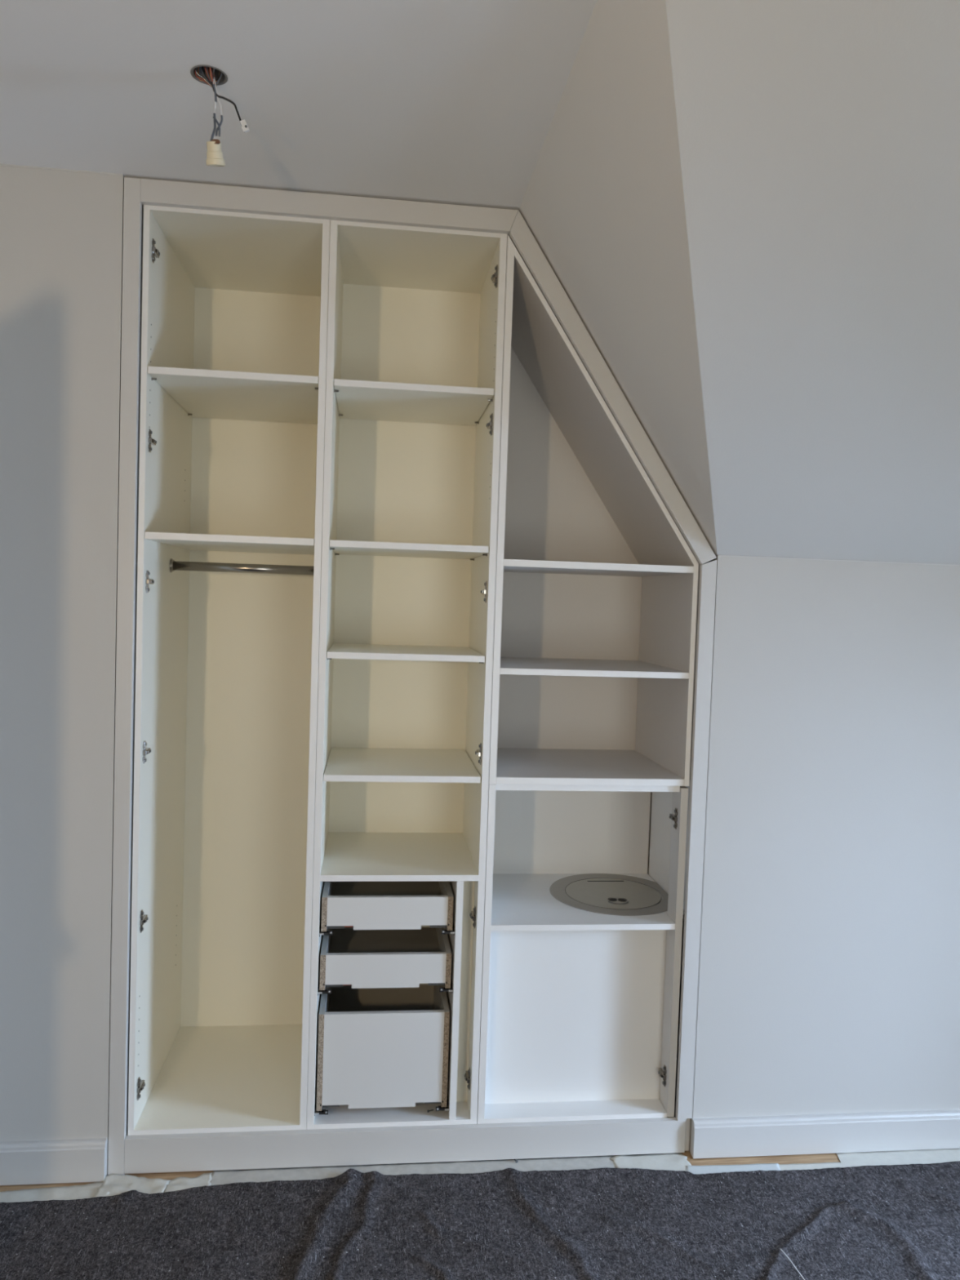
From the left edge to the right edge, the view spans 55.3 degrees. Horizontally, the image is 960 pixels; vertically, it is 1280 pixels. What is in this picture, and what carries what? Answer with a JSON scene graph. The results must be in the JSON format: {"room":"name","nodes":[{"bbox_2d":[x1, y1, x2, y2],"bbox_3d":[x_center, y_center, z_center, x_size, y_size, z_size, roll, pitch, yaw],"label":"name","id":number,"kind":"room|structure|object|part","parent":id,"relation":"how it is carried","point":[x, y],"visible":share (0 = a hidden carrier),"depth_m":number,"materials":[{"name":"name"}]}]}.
{"room":"attic bedroom","nodes":[
{"label":"attic bedroom","id":0,"kind":"room"},
{"bbox_2d":[0,164,143,1175],"bbox_3d":[-1.268,0.047,2.733,0.560,2.705,0.800,2,3,-7],"label":"wall","id":1,"kind":"structure","parent":0,"point":[61,232],"depth_m":2.35,"materials":[{"name":"paint"}]},
{"bbox_2d":[0,1137,106,1185],"bbox_3d":[-1.215,1.364,2.387,0.458,0.103,0.024,2,3,-7],"label":"baseboard","id":2,"kind":"structure","parent":1,"relation":"attached to","point":[72,1160],"depth_m":2.39,"materials":[{"name":"white wood"}]},
{"bbox_2d":[0,163,122,175],"bbox_3d":[-1.131,-1.182,2.286,0.458,0.003,0.002,2,3,-7],"label":"trim","id":3,"kind":"structure","parent":1,"relation":"attached to","point":[0,163],"depth_m":2.29,"materials":[{"name":"white wood"}]},
{"bbox_2d":[0,0,596,235],"bbox_3d":[0.727,-1.057,0.593,3.960,0.020,5.400,2,3,-7],"label":"ceiling","id":4,"kind":"structure","parent":0,"point":[454,102],"depth_m":1.90,"materials":[{"name":"paint"}]},
{"bbox_2d":[190,65,227,87],"bbox_3d":[-0.548,-1.160,1.855,0.073,0.080,0.073,2,3,-7],"label":"outlet","id":5,"kind":"object","parent":4,"relation":"attached to","point":[202,73],"visible":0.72,"depth_m":1.86,"materials":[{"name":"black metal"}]},
{"bbox_2d":[211,67,248,133],"bbox_3d":[-0.509,-1.110,1.859,0.082,0.153,0.010,2,3,-7],"label":"lead","id":6,"kind":"object","parent":5,"relation":"attached to","point":[245,128],"visible":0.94,"depth_m":1.86,"materials":[{"name":"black plastic"}]},
{"bbox_2d":[205,76,225,166],"bbox_3d":[-0.536,-1.051,1.861,0.038,0.178,0.045,2,3,-7],"label":"holder","id":7,"kind":"object","parent":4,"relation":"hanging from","point":[215,157],"visible":1,"depth_m":1.85,"materials":[{"name":"beige plastic"}]},
{"bbox_2d":[0,1098,840,1192],"bbox_3d":[0.631,1.602,0.759,3.960,0.100,5.500,2,3,-7],"label":"floor","id":8,"kind":"structure","parent":0,"point":[819,1157],"depth_m":2.59,"materials":[{"name":"brown wood"}]},
{"bbox_2d":[0,1182,110,1202],"bbox_3d":[-1.173,1.419,2.321,0.455,0.005,0.122,2,3,-7],"label":"tape","id":9,"kind":"object","parent":8,"relation":"on","point":[89,1190],"visible":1,"depth_m":2.35,"materials":[{"name":"white paper"}]},
{"bbox_2d":[92,1173,170,1197],"bbox_3d":[-0.904,1.421,2.381,0.184,0.010,0.115,2,3,-7],"label":"tape","id":10,"kind":"object","parent":8,"relation":"on","point":[115,1184],"visible":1,"depth_m":2.39,"materials":[{"name":"white paper"}]},
{"bbox_2d":[164,1172,212,1192],"bbox_3d":[-0.766,1.429,2.401,0.125,0.006,0.102,2,3,-7],"label":"tape","id":11,"kind":"object","parent":8,"relation":"on","point":[179,1183],"visible":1,"depth_m":2.41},
{"bbox_2d":[127,204,330,1135],"bbox_3d":[-0.703,0.098,2.728,0.471,2.454,0.614,2,3,-7],"label":"tall cabinet","id":12,"kind":"object","parent":8,"relation":"on","point":[235,304],"visible":0.97,"depth_m":2.95,"materials":[{"name":"white laminate"}]},
{"bbox_3d":[-0.922,1.216,2.494,0.012,0.060,0.046,2,3,-7],"label":"hinge plate","id":13,"kind":"part","parent":12,"relation":"part of","materials":[{"name":"silver metal"}]},
{"bbox_3d":[-0.907,0.756,2.474,0.012,0.060,0.046,2,3,-7],"label":"hinge plate","id":14,"kind":"part","parent":12,"relation":"part of","materials":[{"name":"silver metal"}]},
{"bbox_3d":[-0.892,0.299,2.454,0.012,0.060,0.046,2,3,-7],"label":"hinge plate","id":15,"kind":"part","parent":12,"relation":"part of","materials":[{"name":"silver metal"}]},
{"bbox_3d":[-0.876,-0.155,2.434,0.012,0.060,0.046,2,3,-7],"label":"hinge plate","id":16,"kind":"part","parent":12,"relation":"part of","materials":[{"name":"silver metal"}]},
{"bbox_3d":[-0.864,-0.524,2.418,0.012,0.060,0.046,2,3,-7],"label":"hinge plate","id":17,"kind":"part","parent":12,"relation":"part of","materials":[{"name":"silver metal"}]},
{"bbox_3d":[-0.848,-1.015,2.397,0.012,0.060,0.046,2,3,-7],"label":"hinge plate","id":18,"kind":"part","parent":12,"relation":"part of","materials":[{"name":"silver metal"}]},
{"bbox_3d":[-0.929,0.091,2.701,0.016,2.454,0.614,2,3,-7],"label":"panel","id":19,"kind":"part","parent":12,"relation":"part of","materials":[{"name":"white plastic"}]},
{"bbox_2d":[168,558,174,572],"bbox_3d":[-0.908,-0.220,2.702,0.009,0.042,0.042,2,3,-7],"label":"socket","id":20,"kind":"object","parent":12,"relation":"attached to","point":[171,562],"depth_m":2.69,"materials":[{"name":"metal"}]},
{"bbox_3d":[-0.744,1.314,2.772,0.437,0.018,0.596,2,3,-7],"label":"panel","id":21,"kind":"part","parent":12,"relation":"part of","materials":[{"name":"white laminate"}]},
{"bbox_2d":[144,531,314,555],"bbox_3d":[-0.690,-0.280,2.699,0.434,0.018,0.589,2,3,-7],"label":"shelf","id":22,"kind":"object","parent":12,"relation":"attached to","point":[186,544],"depth_m":2.51,"materials":[{"name":"white wood"}]},
{"bbox_2d":[147,365,318,424],"bbox_3d":[-0.676,-0.706,2.681,0.434,0.018,0.589,2,3,-7],"label":"shelf","id":23,"kind":"object","parent":12,"relation":"attached to","point":[204,397],"depth_m":2.59,"materials":[{"name":"white wood"}]},
{"bbox_3d":[-0.662,-1.119,2.665,0.437,0.018,0.596,2,3,-7],"label":"panel","id":24,"kind":"part","parent":12,"relation":"part of","materials":[{"name":"white plastic"}]},
{"bbox_3d":[-0.695,-0.214,2.727,0.434,0.027,0.027,2,3,-7],"label":"hanging rail","id":25,"kind":"part","parent":12,"relation":"part of","materials":[{"name":"metal"}]},
{"bbox_3d":[-0.738,0.084,3.018,0.437,2.454,0.008,2,3,-7],"label":"panel","id":26,"kind":"part","parent":12,"relation":"part of","materials":[{"name":"white plastic"}]},
{"bbox_3d":[-0.478,0.104,2.754,0.019,2.454,0.614,2,3,-7],"label":"panel","id":27,"kind":"part","parent":12,"relation":"part of","materials":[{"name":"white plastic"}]},
{"bbox_2d":[306,219,506,1129],"bbox_3d":[-0.227,0.114,2.713,0.468,2.454,0.474,2,3,-7],"label":"tall cabinet","id":28,"kind":"object","parent":8,"relation":"on","point":[415,320],"visible":1,"depth_m":2.75,"materials":[{"name":"white laminate"}]},
{"bbox_3d":[-0.463,1.152,2.723,0.015,0.271,0.420,2,3,-7],"label":"drawer","id":29,"kind":"part","parent":28,"relation":"part of","materials":[{"name":"white wood"}]},
{"bbox_3d":[-0.451,0.108,2.687,0.019,2.454,0.474,2,3,-7],"label":"panel","id":30,"kind":"part","parent":28,"relation":"part of","materials":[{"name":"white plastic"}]},
{"bbox_3d":[-0.454,0.900,2.712,0.015,0.098,0.420,2,3,-7],"label":"drawer","id":31,"kind":"part","parent":28,"relation":"part of","materials":[{"name":"white wood"}]},
{"bbox_3d":[-0.449,0.739,2.705,0.015,0.094,0.420,2,3,-7],"label":"drawer","id":32,"kind":"part","parent":28,"relation":"part of","materials":[{"name":"white wood"}]},
{"bbox_3d":[-0.314,1.135,2.943,0.330,0.247,0.015,2,3,-7],"label":"drawer","id":33,"kind":"part","parent":28,"relation":"part of","materials":[{"name":"wood"}]},
{"bbox_3d":[-0.268,1.164,2.542,0.330,0.267,0.015,2,3,-7],"label":"drawer","id":34,"kind":"part","parent":28,"relation":"part of","materials":[{"name":"white wood"}]},
{"bbox_3d":[-0.284,0.934,2.733,0.330,0.008,0.389,2,3,-7],"label":"drawer","id":35,"kind":"part","parent":28,"relation":"part of","materials":[{"name":"wood"}]},
{"bbox_3d":[-0.260,0.913,2.531,0.330,0.094,0.015,2,3,-7],"label":"drawer","id":36,"kind":"part","parent":28,"relation":"part of","materials":[{"name":"white wood"}]},
{"bbox_3d":[-0.279,0.771,2.726,0.330,0.008,0.389,2,3,-7],"label":"drawer","id":37,"kind":"part","parent":28,"relation":"part of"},
{"bbox_3d":[-0.306,0.884,2.932,0.330,0.074,0.015,2,3,-7],"label":"drawer","id":38,"kind":"part","parent":28,"relation":"part of","materials":[{"name":"white wood"}]},
{"bbox_3d":[-0.254,0.751,2.524,0.330,0.090,0.015,2,3,-7],"label":"drawer","id":39,"kind":"part","parent":28,"relation":"part of","materials":[{"name":"white wood"}]},
{"bbox_3d":[-0.267,1.331,2.757,0.431,0.018,0.456,2,3,-7],"label":"panel","id":40,"kind":"part","parent":28,"relation":"part of","materials":[{"name":"white laminate"}]},
{"bbox_3d":[-0.244,0.640,2.727,0.431,0.017,0.456,2,3,-7],"label":"shelf","id":41,"kind":"part","parent":28,"relation":"part of","materials":[{"name":"white laminate"}]},
{"bbox_3d":[-0.235,0.368,2.713,0.426,0.018,0.448,2,3,-7],"label":"shelf","id":42,"kind":"part","parent":28,"relation":"part of","materials":[{"name":"white plastic"}]},
{"bbox_3d":[-0.253,0.103,2.934,0.431,2.454,0.009,2,3,-7],"label":"panel","id":43,"kind":"part","parent":28,"relation":"part of","materials":[{"name":"white plastic"}]},
{"bbox_3d":[-0.224,0.036,2.698,0.426,0.018,0.448,2,3,-7],"label":"shelf","id":44,"kind":"part","parent":28,"relation":"part of","materials":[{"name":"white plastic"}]},
{"bbox_3d":[-0.214,-0.262,2.685,0.426,0.018,0.448,2,3,-7],"label":"shelf","id":45,"kind":"part","parent":28,"relation":"part of","materials":[{"name":"white plastic"}]},
{"bbox_3d":[-0.200,-0.686,2.666,0.426,0.018,0.448,2,3,-7],"label":"shelf","id":46,"kind":"part","parent":28,"relation":"part of","materials":[{"name":"white plastic"}]},
{"bbox_3d":[-0.186,-1.102,2.651,0.431,0.018,0.456,2,3,-7],"label":"panel","id":47,"kind":"part","parent":28,"relation":"part of","materials":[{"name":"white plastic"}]},
{"bbox_3d":[-0.120,1.162,2.763,0.015,0.271,0.420,2,3,-7],"label":"drawer","id":48,"kind":"part","parent":28,"relation":"part of","materials":[{"name":"white wood"}]},
{"bbox_3d":[-0.112,0.910,2.752,0.015,0.098,0.420,2,3,-7],"label":"drawer","id":49,"kind":"part","parent":28,"relation":"part of","materials":[{"name":"white wood"}]},
{"bbox_3d":[-0.106,0.749,2.745,0.015,0.094,0.420,2,3,-7],"label":"drawer","id":50,"kind":"part","parent":28,"relation":"part of","materials":[{"name":"white wood"}]},
{"bbox_3d":[-0.047,0.997,2.638,0.041,0.674,0.016,2,3,-7],"label":"filler panel","id":51,"kind":"part","parent":28,"relation":"part of","materials":[{"name":"white laminate"}]},
{"bbox_3d":[-0.036,1.240,2.598,0.012,0.060,0.046,2,3,-7],"label":"hinge plate","id":52,"kind":"part","parent":28,"relation":"part of","materials":[{"name":"silver metal"}]},
{"bbox_3d":[-0.020,0.777,2.578,0.012,0.060,0.046,2,3,-7],"label":"hinge plate","id":53,"kind":"part","parent":28,"relation":"part of","materials":[{"name":"silver metal"}]},
{"bbox_3d":[-0.005,0.316,2.558,0.012,0.060,0.046,2,3,-7],"label":"hinge plate","id":54,"kind":"part","parent":28,"relation":"part of","materials":[{"name":"silver metal"}]},
{"bbox_3d":[0.010,-0.133,2.538,0.012,0.060,0.046,2,3,-7],"label":"hinge plate","id":55,"kind":"part","parent":28,"relation":"part of","materials":[{"name":"silver metal"}]},
{"bbox_3d":[-0.004,0.120,2.739,0.019,2.454,0.474,2,3,-7],"label":"panel","id":56,"kind":"part","parent":28,"relation":"part of","materials":[{"name":"white plastic"}]},
{"bbox_3d":[0.026,-0.590,2.518,0.012,0.060,0.046,2,3,-7],"label":"hinge plate","id":57,"kind":"part","parent":28,"relation":"part of","materials":[{"name":"silver metal"}]},
{"bbox_3d":[0.039,-0.989,2.500,0.012,0.060,0.046,2,3,-7],"label":"hinge plate","id":58,"kind":"part","parent":28,"relation":"part of","materials":[{"name":"silver metal"}]},
{"bbox_2d":[107,177,716,1175],"bbox_3d":[-0.151,0.149,2.474,1.600,2.598,0.020,2,3,-7],"label":"surround","id":59,"kind":"object","parent":8,"relation":"on","point":[239,1150],"visible":1,"depth_m":2.46,"materials":[{"name":"white wood"}]},
{"bbox_3d":[-0.381,-1.128,2.386,0.968,0.057,0.020,2,3,-7],"label":"rail","id":60,"kind":"part","parent":59,"relation":"part of","materials":[{"name":"white wood"}]},
{"bbox_3d":[0.368,-0.676,2.494,0.609,0.918,0.020,2,3,-7],"label":"sloping rail","id":61,"kind":"part","parent":59,"relation":"part of","materials":[{"name":"white wood"}]},
{"bbox_2d":[209,1155,616,1185],"bbox_3d":[-0.165,1.448,2.474,1.120,0.002,0.123,2,3,-7],"label":"tape","id":62,"kind":"object","parent":8,"relation":"on","point":[224,1176],"visible":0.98,"depth_m":2.50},
{"bbox_2d":[0,1160,959,1279],"bbox_3d":[0.635,1.544,0.577,3.698,0.028,3.983,2,3,-7],"label":"felt","id":63,"kind":"object","parent":8,"relation":"on","point":[881,1222],"visible":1,"depth_m":2.27,"materials":[{"name":"grey fabric"}]},
{"bbox_2d":[780,1248,804,1279],"bbox_3d":[0.737,1.468,2.148,0.005,0.007,0.106,1,3,-15],"label":"thread","id":64,"kind":"object","parent":63,"relation":"on","point":[780,1248],"visible":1,"depth_m":2.15,"materials":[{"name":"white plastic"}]},
{"bbox_2d":[476,779,690,1124],"bbox_3d":[0.294,0.875,2.815,0.631,0.961,0.485,2,3,-7],"label":"base cabinet","id":65,"kind":"object","parent":8,"relation":"on","point":[580,1009],"visible":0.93,"depth_m":2.66,"materials":[{"name":"white laminate"}]},
{"bbox_3d":[-0.009,0.866,2.779,0.019,0.961,0.485,2,3,-7],"label":"panel","id":66,"kind":"part","parent":65,"relation":"part of","materials":[{"name":"white laminate"}]},
{"bbox_3d":[0.266,0.866,3.049,0.590,0.956,0.008,2,3,-7],"label":"panel","id":67,"kind":"part","parent":65,"relation":"part of","materials":[{"name":"white laminate"}]},
{"bbox_3d":[0.246,1.345,2.826,0.527,0.018,0.475,2,3,-7],"label":"panel","id":68,"kind":"part","parent":65,"relation":"part of","materials":[{"name":"white plastic"}]},
{"bbox_3d":[0.284,1.077,2.663,0.548,0.533,0.016,2,3,-7],"label":"recess panel","id":69,"kind":"part","parent":65,"relation":"part of","materials":[{"name":"white laminate"}]},
{"bbox_2d":[490,873,684,931],"bbox_3d":[0.296,0.796,2.806,0.590,0.016,0.475,2,3,-7],"label":"shelf","id":70,"kind":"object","parent":65,"relation":"on","point":[521,901],"depth_m":2.65,"materials":[{"name":"white laminate"}]},
{"bbox_2d":[549,873,668,915],"bbox_3d":[0.402,0.787,2.851,0.369,0.005,0.405,2,3,-7],"label":"hatch","id":71,"kind":"object","parent":70,"relation":"on","point":[609,894],"visible":0.98,"depth_m":2.83,"materials":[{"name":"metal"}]},
{"bbox_3d":[0.413,0.787,2.848,0.294,0.001,0.298,2,3,-7],"label":"hatch lid","id":72,"kind":"part","parent":71,"relation":"part of","materials":[{"name":"white plastic"}]},
{"bbox_3d":[0.417,0.790,2.769,0.062,0.002,0.062,2,3,-2],"label":"lid pull","id":73,"kind":"part","parent":71,"relation":"part of","materials":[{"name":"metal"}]},
{"bbox_3d":[0.278,0.403,2.791,0.527,0.018,0.464,2,3,-7],"label":"panel","id":74,"kind":"part","parent":65,"relation":"part of","materials":[{"name":"white laminate"}]},
{"bbox_2d":[488,234,698,786],"bbox_3d":[0.303,-0.349,2.767,0.569,1.486,0.505,2,3,-7],"label":"shelf unit","id":75,"kind":"object","parent":65,"relation":"on","point":[596,592],"visible":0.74,"depth_m":2.96,"materials":[{"name":"white laminate"}]},
{"bbox_3d":[0.030,-0.357,2.736,0.019,1.486,0.505,2,3,-7],"label":"panel","id":76,"kind":"part","parent":75,"relation":"part of","materials":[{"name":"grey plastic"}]},
{"bbox_3d":[0.277,-0.343,3.012,0.535,1.412,0.010,2,3,-7],"label":"panel","id":77,"kind":"part","parent":75,"relation":"part of","materials":[{"name":"grey plastic"}]},
{"bbox_3d":[0.282,0.383,2.794,0.535,0.020,0.493,2,3,-7],"label":"panel","id":78,"kind":"part","parent":75,"relation":"part of","materials":[{"name":"grey plastic"}]},
{"bbox_3d":[0.292,0.081,2.781,0.535,0.017,0.493,2,3,-7],"label":"shelf","id":79,"kind":"part","parent":75,"relation":"part of","materials":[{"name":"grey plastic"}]},
{"bbox_3d":[0.302,-0.215,2.768,0.535,0.019,0.493,2,3,-7],"label":"shelf","id":80,"kind":"part","parent":75,"relation":"part of","materials":[{"name":"grey plastic"}]},
{"bbox_3d":[0.316,-0.645,2.749,0.535,0.833,0.493,2,3,-7],"label":"sloping panel","id":81,"kind":"part","parent":75,"relation":"part of","materials":[{"name":"grey plastic"}]},
{"bbox_3d":[0.565,0.078,2.818,0.014,0.647,0.505,2,3,-7],"label":"panel","id":82,"kind":"part","parent":75,"relation":"part of","materials":[{"name":"grey plastic"}]},
{"bbox_3d":[0.528,1.260,2.659,0.012,0.060,0.046,2,3,-7],"label":"hinge plate","id":83,"kind":"part","parent":65,"relation":"part of","materials":[{"name":"silver metal"}]},
{"bbox_3d":[0.595,0.884,2.883,0.019,0.956,0.390,2,3,-7],"label":"panel","id":84,"kind":"part","parent":65,"relation":"part of","materials":[{"name":"white laminate"}]},
{"bbox_3d":[0.553,0.510,2.626,0.012,0.060,0.046,2,3,-7],"label":"hinge plate","id":85,"kind":"part","parent":65,"relation":"part of","materials":[{"name":"silver metal"}]},
{"bbox_3d":[0.558,0.891,2.639,0.021,0.950,0.073,2,3,-7],"label":"filler post","id":86,"kind":"part","parent":65,"relation":"part of","materials":[{"name":"white wood"}]},
{"bbox_2d":[609,1152,691,1172],"bbox_3d":[0.485,1.464,2.542,0.230,0.004,0.127,2,3,-7],"label":"tape","id":87,"kind":"object","parent":8,"relation":"on","point":[675,1161],"visible":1,"depth_m":2.57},
{"bbox_2d":[685,1163,781,1173],"bbox_3d":[0.707,1.473,2.533,0.277,0.002,0.075,2,3,-7],"label":"tape","id":88,"kind":"object","parent":8,"relation":"on","point":[762,1166],"visible":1,"depth_m":2.55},
{"bbox_2d":[778,1148,959,1170],"bbox_3d":[1.503,1.496,2.644,1.371,0.002,0.107,2,3,-7],"label":"tape","id":89,"kind":"object","parent":8,"relation":"on","point":[945,1155],"visible":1,"depth_m":2.62,"materials":[{"name":"white paper"}]},
{"bbox_2d":[509,0,717,557],"bbox_3d":[0.428,-0.703,2.305,0.638,0.937,1.968,2,3,-7],"label":"ceiling","id":90,"kind":"structure","parent":0,"point":[602,202],"depth_m":2.00,"materials":[{"name":"paint"}]},
{"bbox_2d":[647,555,959,1152],"bbox_3d":[1.478,0.623,3.078,1.797,1.708,0.800,2,3,-7],"label":"wall","id":91,"kind":"structure","parent":0,"point":[828,980],"depth_m":2.62,"materials":[{"name":"paint"}]},
{"bbox_2d":[690,1109,959,1158],"bbox_3d":[1.447,1.439,2.698,1.699,0.103,0.024,2,3,-7],"label":"baseboard","id":92,"kind":"structure","parent":91,"relation":"attached to","point":[876,1131],"depth_m":2.63,"materials":[{"name":"white wood"}]},
{"bbox_2d":[718,555,959,565],"bbox_3d":[1.504,-0.210,2.637,1.695,0.003,0.002,2,3,-7],"label":"trim","id":93,"kind":"structure","parent":91,"relation":"attached to","point":[718,555],"depth_m":2.58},
{"bbox_2d":[665,0,959,564],"bbox_3d":[1.340,-0.665,2.029,2.386,0.947,1.208,2,3,-7],"label":"ceiling","id":94,"kind":"structure","parent":0,"point":[819,140],"depth_m":1.81,"materials":[{"name":"paint"}]}
]}

